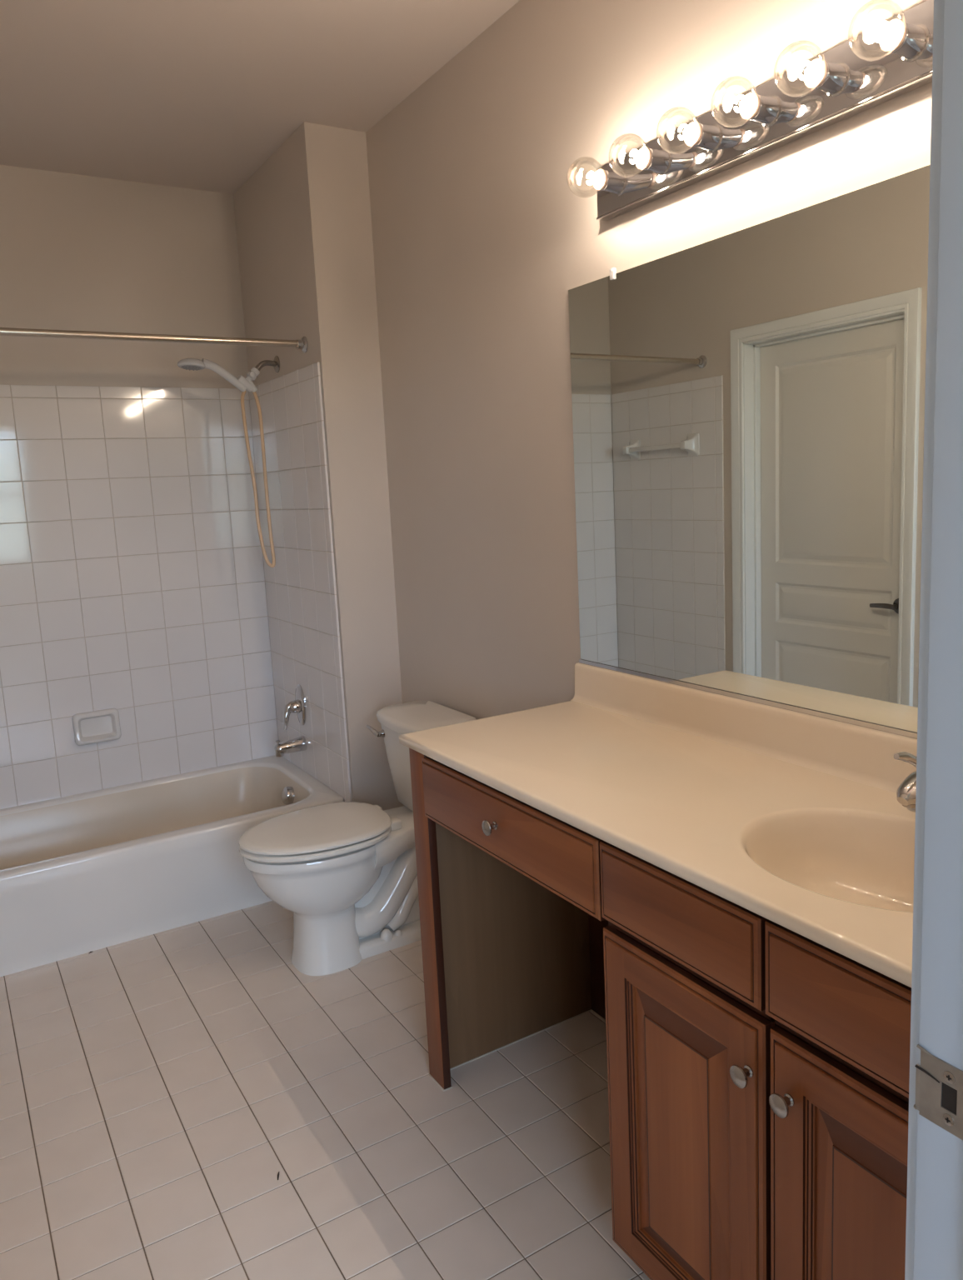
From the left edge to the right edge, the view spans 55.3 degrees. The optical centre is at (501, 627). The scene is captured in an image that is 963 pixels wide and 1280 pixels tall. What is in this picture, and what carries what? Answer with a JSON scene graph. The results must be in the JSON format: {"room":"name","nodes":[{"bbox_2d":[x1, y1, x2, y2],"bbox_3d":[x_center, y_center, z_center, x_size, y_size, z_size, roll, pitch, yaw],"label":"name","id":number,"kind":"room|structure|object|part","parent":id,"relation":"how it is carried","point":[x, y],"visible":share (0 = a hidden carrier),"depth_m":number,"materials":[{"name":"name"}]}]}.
{"room":"bathroom","nodes":[
{"label":"bathroom","id":0,"kind":"room"},
{"bbox_2d":[0,165,276,712],"bbox_3d":[-1.671,-0.306,3.687,1.868,2.840,0.120,-8,10,-31],"label":"wall","id":1,"kind":"structure","parent":0,"point":[78,252],"depth_m":3.59,"materials":[{"name":"beige paint"}]},
{"bbox_2d":[0,385,278,809],"bbox_3d":[-1.673,-0.126,3.632,1.509,1.616,0.008,-8,10,-31],"label":"tiled wall","id":2,"kind":"structure","parent":1,"relation":"attached to","point":[132,577],"depth_m":3.72,"materials":[{"name":"tile"}]},
{"bbox_2d":[72,708,121,745],"bbox_3d":[-1.626,0.402,3.701,0.172,0.128,0.035,-8,10,-31],"label":"soap dish","id":3,"kind":"object","parent":2,"relation":"attached to","point":[100,726],"visible":1,"depth_m":3.71,"materials":[{"name":"white ceramic"}]},
{"bbox_2d":[0,0,519,194],"bbox_3d":[-0.776,-1.569,1.931,2.118,0.100,3.763,-8,10,-31],"label":"ceiling","id":4,"kind":"structure","parent":0,"point":[192,94],"depth_m":2.71,"materials":[{"name":"beige paint"}]},
{"bbox_2d":[233,121,404,810],"bbox_3d":[-0.724,-0.389,3.708,0.225,2.770,0.833,-8,10,-31],"label":"wall","id":5,"kind":"structure","parent":0,"point":[303,218],"depth_m":3.33,"materials":[{"name":"beige paint"}]},
{"bbox_2d":[237,355,279,392],"bbox_3d":[-0.944,-0.979,3.550,0.170,0.142,0.064,-8,10,-31],"label":"bracket","id":6,"kind":"object","parent":5,"relation":"attached to","point":[254,372],"visible":1,"depth_m":3.54,"materials":[{"name":"grey metal"}]},
{"bbox_2d":[177,358,275,567],"bbox_3d":[-1.042,-0.617,3.505,0.295,0.796,0.099,-6,9,-21],"label":"shower","id":7,"kind":"object","parent":6,"relation":"attached to","point":[193,364],"visible":1,"depth_m":3.52,"materials":[{"name":"white plastic"}]},
{"bbox_3d":[-1.048,-0.953,3.480,0.167,0.124,0.036,-8,10,-31],"label":"handle","id":8,"kind":"part","parent":7,"relation":"part of","materials":[{"name":"white plastic"}]},
{"bbox_3d":[-0.914,-1.011,3.565,0.095,0.050,0.022,-8,10,-31],"label":"arm","id":9,"kind":"part","parent":6,"relation":"part of","materials":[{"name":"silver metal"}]},
{"bbox_2d":[249,362,351,801],"bbox_3d":[-0.817,-0.173,3.681,0.008,1.616,0.807,-8,10,-31],"label":"tiled wall","id":10,"kind":"structure","parent":5,"relation":"attached to","point":[301,588],"depth_m":3.60,"materials":[{"name":"tile"}]},
{"bbox_2d":[274,735,307,757],"bbox_3d":[-0.871,0.489,3.793,0.127,0.068,0.062,-8,10,-31],"label":"tub spout","id":11,"kind":"object","parent":10,"relation":"attached to","point":[297,744],"visible":1,"depth_m":3.78,"materials":[{"name":"silver metal"}]},
{"bbox_2d":[283,684,305,729],"bbox_3d":[-0.861,0.328,3.780,0.084,0.178,0.100,-8,10,-31],"label":"shower valve","id":12,"kind":"object","parent":10,"relation":"attached to","point":[297,706],"visible":1,"depth_m":3.77,"materials":[{"name":"silver metal"}]},
{"bbox_3d":[-0.869,0.360,3.779,0.060,0.115,0.028,-8,10,-31],"label":"lever","id":13,"kind":"part","parent":12,"relation":"part of","materials":[{"name":"silver metal"}]},
{"bbox_2d":[0,900,650,1279],"bbox_3d":[-0.666,1.229,2.345,2.168,0.120,3.763,-8,10,-31],"label":"floor","id":14,"kind":"structure","parent":0,"point":[157,1090],"depth_m":2.17,"materials":[{"name":"tile"}]},
{"bbox_2d":[0,755,344,976],"bbox_3d":[-1.431,0.865,3.455,1.512,0.334,0.750,-8,10,-31],"label":"bathtub","id":15,"kind":"object","parent":14,"relation":"on","point":[81,873],"visible":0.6,"depth_m":3.27,"materials":[{"name":"ceramic"}]},
{"bbox_3d":[-0.881,0.695,3.797,0.046,0.077,0.074,-8,10,-31],"label":"overflow plate","id":16,"kind":"part","parent":15,"relation":"part of","materials":[{"name":"silver metal"}]},
{"bbox_2d":[238,700,476,975],"bbox_3d":[-0.469,0.686,2.993,0.755,0.739,0.432,-8,10,-31],"label":"toilet","id":17,"kind":"object","parent":14,"relation":"on","point":[347,873],"visible":0.74,"depth_m":2.89,"materials":[{"name":"white ceramic"}]},
{"bbox_3d":[-0.590,0.634,2.910,0.475,0.020,0.376,-8,10,-31],"label":"seat lid","id":18,"kind":"part","parent":17,"relation":"part of","materials":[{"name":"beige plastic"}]},
{"bbox_3d":[-0.590,0.658,2.913,0.473,0.018,0.376,-8,10,-31],"label":"seat","id":19,"kind":"part","parent":17,"relation":"part of","materials":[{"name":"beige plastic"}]},
{"bbox_3d":[-0.432,0.360,3.187,0.044,0.041,0.072,-8,10,-31],"label":"flush lever","id":20,"kind":"part","parent":17,"relation":"part of","materials":[{"name":"silver metal"}]},
{"bbox_3d":[-0.245,0.475,3.108,0.207,0.300,0.410,-8,10,-31],"label":"tank","id":21,"kind":"part","parent":17,"relation":"part of","materials":[{"name":"white ceramic"}]},
{"bbox_3d":[-0.261,0.310,3.078,0.227,0.041,0.432,-8,10,-31],"label":"tank lid","id":22,"kind":"part","parent":17,"relation":"part of","materials":[{"name":"white ceramic"}]},
{"bbox_2d":[409,747,608,1091],"bbox_3d":[0.206,0.723,2.109,0.572,0.870,0.737,-8,10,-31],"label":"vanity desk","id":23,"kind":"object","parent":14,"relation":"on","point":[512,923],"visible":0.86,"depth_m":2.34,"materials":[{"name":"brown wood"}]},
{"bbox_3d":[-0.173,0.719,2.260,0.021,0.868,0.078,-8,10,-31],"label":"leg","id":24,"kind":"part","parent":23,"relation":"part of","materials":[{"name":"brown wood"}]},
{"bbox_3d":[-0.023,0.411,1.890,0.028,0.033,0.033,-8,10,-31],"label":"knob","id":25,"kind":"part","parent":23,"relation":"part of","materials":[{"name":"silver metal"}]},
{"bbox_3d":[-0.003,0.412,1.903,0.020,0.150,0.672,-8,10,-31],"label":"drawer","id":26,"kind":"part","parent":23,"relation":"part of","materials":[{"name":"brown wood"}]},
{"bbox_3d":[0.037,0.682,2.426,0.520,0.870,0.013,-8,10,-31],"label":"panel","id":27,"kind":"part","parent":23,"relation":"part of","materials":[{"name":"brown wood"}]},
{"bbox_3d":[0.436,0.692,2.242,0.018,0.870,0.722,-8,10,-31],"label":"panel","id":28,"kind":"part","parent":23,"relation":"part of","materials":[{"name":"brown wood"}]},
{"bbox_2d":[600,840,911,1279],"bbox_3d":[0.610,0.801,1.471,0.572,0.870,0.777,-8,10,-31],"label":"base cabinet","id":29,"kind":"object","parent":14,"relation":"on","point":[758,1071],"visible":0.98,"depth_m":1.36,"materials":[{"name":"brown wood"}]},
{"bbox_2d":[399,662,917,987],"bbox_3d":[0.396,0.323,1.727,0.555,0.234,1.541,-8,10,-31],"label":"countertop","id":30,"kind":"structure","parent":29,"relation":"on","point":[797,821],"depth_m":1.70,"materials":[{"name":"stone"}]},
{"bbox_2d":[894,751,916,812],"bbox_3d":[0.698,0.254,1.503,0.200,0.142,0.140,-8,10,-31],"label":"sink faucet","id":31,"kind":"object","parent":30,"relation":"on","point":[906,792],"visible":0.33,"depth_m":1.45,"materials":[{"name":"silver metal"}]},
{"bbox_3d":[0.692,0.227,1.484,0.176,0.082,0.054,-8,10,-31],"label":"lever","id":32,"kind":"part","parent":31,"relation":"part of","materials":[{"name":"silver metal"}]},
{"bbox_3d":[0.711,0.264,1.500,0.185,0.081,0.072,-8,10,-31],"label":"spout","id":33,"kind":"part","parent":31,"relation":"part of","materials":[{"name":"silver metal"}]},
{"bbox_3d":[0.755,0.291,1.544,0.066,0.050,0.140,-8,10,-31],"label":"plate","id":34,"kind":"part","parent":31,"relation":"part of","materials":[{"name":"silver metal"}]},
{"bbox_3d":[0.297,0.856,1.518,0.018,0.469,0.218,-8,10,-31],"label":"raised panel","id":35,"kind":"part","parent":29,"relation":"part of","materials":[{"name":"brown wood"}]},
{"bbox_3d":[0.275,0.462,1.462,0.020,0.141,0.365,-8,10,-31],"label":"drawer","id":36,"kind":"part","parent":29,"relation":"part of","materials":[{"name":"brown wood"}]},
{"bbox_3d":[0.296,0.857,1.518,0.020,0.622,0.371,-8,10,-31],"label":"door","id":37,"kind":"part","parent":29,"relation":"part of","materials":[{"name":"brown wood"}]},
{"bbox_3d":[0.350,0.650,1.336,0.028,0.033,0.033,-8,10,-31],"label":"knob","id":38,"kind":"part","parent":29,"relation":"part of","materials":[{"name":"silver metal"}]},
{"bbox_3d":[0.415,0.786,1.347,0.018,0.785,0.777,-8,10,-31],"label":"frame","id":39,"kind":"part","parent":29,"relation":"part of","materials":[{"name":"brown wood"}]},
{"bbox_3d":[0.390,0.660,1.274,0.028,0.033,0.033,-8,10,-31],"label":"knob","id":40,"kind":"part","parent":29,"relation":"part of","materials":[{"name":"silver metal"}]},
{"bbox_3d":[0.477,0.501,1.143,0.020,0.141,0.378,-8,10,-31],"label":"drawer","id":41,"kind":"part","parent":29,"relation":"part of","materials":[{"name":"brown wood"}]},
{"bbox_3d":[0.499,0.896,1.198,0.020,0.622,0.373,-8,10,-31],"label":"door","id":42,"kind":"part","parent":29,"relation":"part of","materials":[{"name":"brown wood"}]},
{"bbox_3d":[0.499,0.896,1.198,0.018,0.469,0.220,-8,10,-31],"label":"raised panel","id":43,"kind":"part","parent":29,"relation":"part of","materials":[{"name":"brown wood"}]},
{"bbox_2d":[365,0,932,719],"bbox_3d":[0.137,-0.236,2.672,0.120,2.840,3.763,-8,10,-31],"label":"wall","id":44,"kind":"structure","parent":0,"point":[481,236],"depth_m":2.56,"materials":[{"name":"beige paint"}]},
{"bbox_2d":[570,662,917,793],"bbox_3d":[0.612,0.228,1.851,0.039,0.104,1.540,-8,10,-31],"label":"backsplash","id":45,"kind":"structure","parent":44,"relation":"attached to","point":[862,755],"depth_m":1.95,"materials":[{"name":"stone"}]},
{"bbox_2d":[568,165,930,739],"bbox_3d":[0.599,-0.311,1.775,0.012,0.984,1.532,-8,10,-31],"label":"wall mirror","id":46,"kind":"object","parent":44,"relation":"attached to","point":[748,404],"visible":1,"depth_m":1.87,"materials":[{"name":"clear glass"}]},
{"bbox_2d":[566,0,934,220],"bbox_3d":[0.502,-0.954,1.634,0.169,0.114,1.218,-8,10,-31],"label":"vanity light","id":47,"kind":"object","parent":44,"relation":"attached to","point":[893,58],"visible":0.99,"depth_m":1.69,"materials":[{"name":"silver metal"}]},
{"bbox_3d":[0.191,-1.004,2.053,0.090,0.083,0.083,-8,10,-31],"label":"bulb","id":48,"kind":"part","parent":47,"relation":"part of","materials":[{"name":"clear glass"}]},
{"bbox_3d":[0.216,-1.008,2.068,0.030,0.026,0.026,-8,10,-31],"label":"stem","id":49,"kind":"part","parent":47,"relation":"part of","materials":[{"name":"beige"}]},
{"bbox_2d":[600,170,627,195],"bbox_3d":[0.249,-1.013,2.088,0.052,0.052,0.052,-8,10,-31],"label":"socket","id":50,"kind":"object","parent":47,"relation":"attached to","point":[616,185],"depth_m":2.07,"materials":[{"name":"silver metal"}]},
{"bbox_3d":[0.270,-0.989,1.928,0.090,0.083,0.083,-8,10,-31],"label":"bulb","id":51,"kind":"part","parent":47,"relation":"part of","materials":[{"name":"clear glass"}]},
{"bbox_3d":[0.294,-0.993,1.943,0.030,0.026,0.026,-8,10,-31],"label":"stem","id":52,"kind":"part","parent":47,"relation":"part of","materials":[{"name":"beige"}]},
{"bbox_2d":[644,147,672,175],"bbox_3d":[0.328,-0.997,1.964,0.052,0.052,0.052,-8,10,-31],"label":"socket","id":53,"kind":"object","parent":47,"relation":"attached to","point":[657,160],"depth_m":1.95,"materials":[{"name":"silver metal"}]},
{"bbox_3d":[0.349,-0.974,1.803,0.090,0.083,0.083,-8,10,-31],"label":"bulb","id":54,"kind":"part","parent":47,"relation":"part of","materials":[{"name":"clear glass"}]},
{"bbox_3d":[0.373,-0.977,1.818,0.030,0.026,0.026,-8,10,-31],"label":"stem","id":55,"kind":"part","parent":47,"relation":"part of","materials":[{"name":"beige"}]},
{"bbox_2d":[692,122,723,152],"bbox_3d":[0.407,-0.982,1.839,0.052,0.052,0.052,-8,10,-31],"label":"socket","id":56,"kind":"object","parent":47,"relation":"attached to","point":[708,137],"depth_m":1.83,"materials":[{"name":"silver metal"}]},
{"bbox_3d":[0.428,-0.958,1.678,0.090,0.083,0.083,-8,10,-31],"label":"bulb","id":57,"kind":"part","parent":47,"relation":"part of","materials":[{"name":"clear glass"}]},
{"bbox_3d":[0.452,-0.962,1.693,0.030,0.026,0.026,-8,10,-31],"label":"stem","id":58,"kind":"part","parent":47,"relation":"part of","materials":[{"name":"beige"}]},
{"bbox_2d":[749,94,782,126],"bbox_3d":[0.486,-0.967,1.714,0.052,0.052,0.052,-8,10,-31],"label":"socket","id":59,"kind":"object","parent":47,"relation":"attached to","point":[766,110],"depth_m":1.70,"materials":[{"name":"silver metal"}]},
{"bbox_3d":[0.506,-0.943,1.553,0.090,0.083,0.083,-8,10,-31],"label":"bulb","id":60,"kind":"part","parent":47,"relation":"part of","materials":[{"name":"clear glass"}]},
{"bbox_3d":[0.531,-0.947,1.568,0.030,0.026,0.026,-8,10,-31],"label":"stem","id":61,"kind":"part","parent":47,"relation":"part of","materials":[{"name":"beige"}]},
{"bbox_2d":[815,60,849,96],"bbox_3d":[0.565,-0.951,1.589,0.052,0.052,0.052,-8,10,-31],"label":"socket","id":62,"kind":"object","parent":47,"relation":"attached to","point":[835,82],"depth_m":1.58,"materials":[{"name":"silver metal"}]},
{"bbox_3d":[0.585,-0.928,1.428,0.090,0.083,0.083,-8,10,-31],"label":"bulb","id":63,"kind":"part","parent":47,"relation":"part of","materials":[{"name":"clear glass"}]},
{"bbox_3d":[0.610,-0.931,1.444,0.030,0.026,0.026,-8,10,-31],"label":"stem","id":64,"kind":"part","parent":47,"relation":"part of","materials":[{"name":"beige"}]},
{"bbox_2d":[892,22,929,61],"bbox_3d":[0.643,-0.936,1.464,0.052,0.052,0.052,-8,10,-31],"label":"socket","id":65,"kind":"object","parent":47,"relation":"attached to","point":[914,46],"depth_m":1.45,"materials":[{"name":"silver metal"}]},
{"bbox_3d":[0.314,0.064,0.655,1.748,2.840,0.120,-8,10,-31],"label":"wall","id":66,"kind":"structure","parent":0,"visible":0},
{"bbox_2d":[905,0,962,1279],"bbox_3d":[0.412,0.301,0.745,0.077,2.115,0.150,-8,10,-31],"label":"door frame","id":67,"kind":"structure","parent":66,"relation":"attached to","point":[934,1232],"depth_m":0.74,"materials":[{"name":"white paint"}]},
{"bbox_3d":[0.373,0.394,0.775,0.004,0.061,0.056,-8,10,-30],"label":"strike plate","id":68,"kind":"part","parent":67,"relation":"part of","materials":[{"name":"metal"}]},
{"bbox_3d":[-1.411,-0.007,1.651,0.120,2.840,3.643,-8,10,-31],"label":"wall","id":69,"kind":"structure","parent":0,"visible":0},
{"bbox_2d":[0,327,308,353],"bbox_3d":[-1.352,-0.931,2.925,1.523,0.058,0.058,-8,10,-31],"label":"curtain rod","id":70,"kind":"object","parent":69,"relation":"attached to","point":[302,344],"visible":1,"depth_m":3.04,"materials":[{"name":"silver metal"}]}
]}

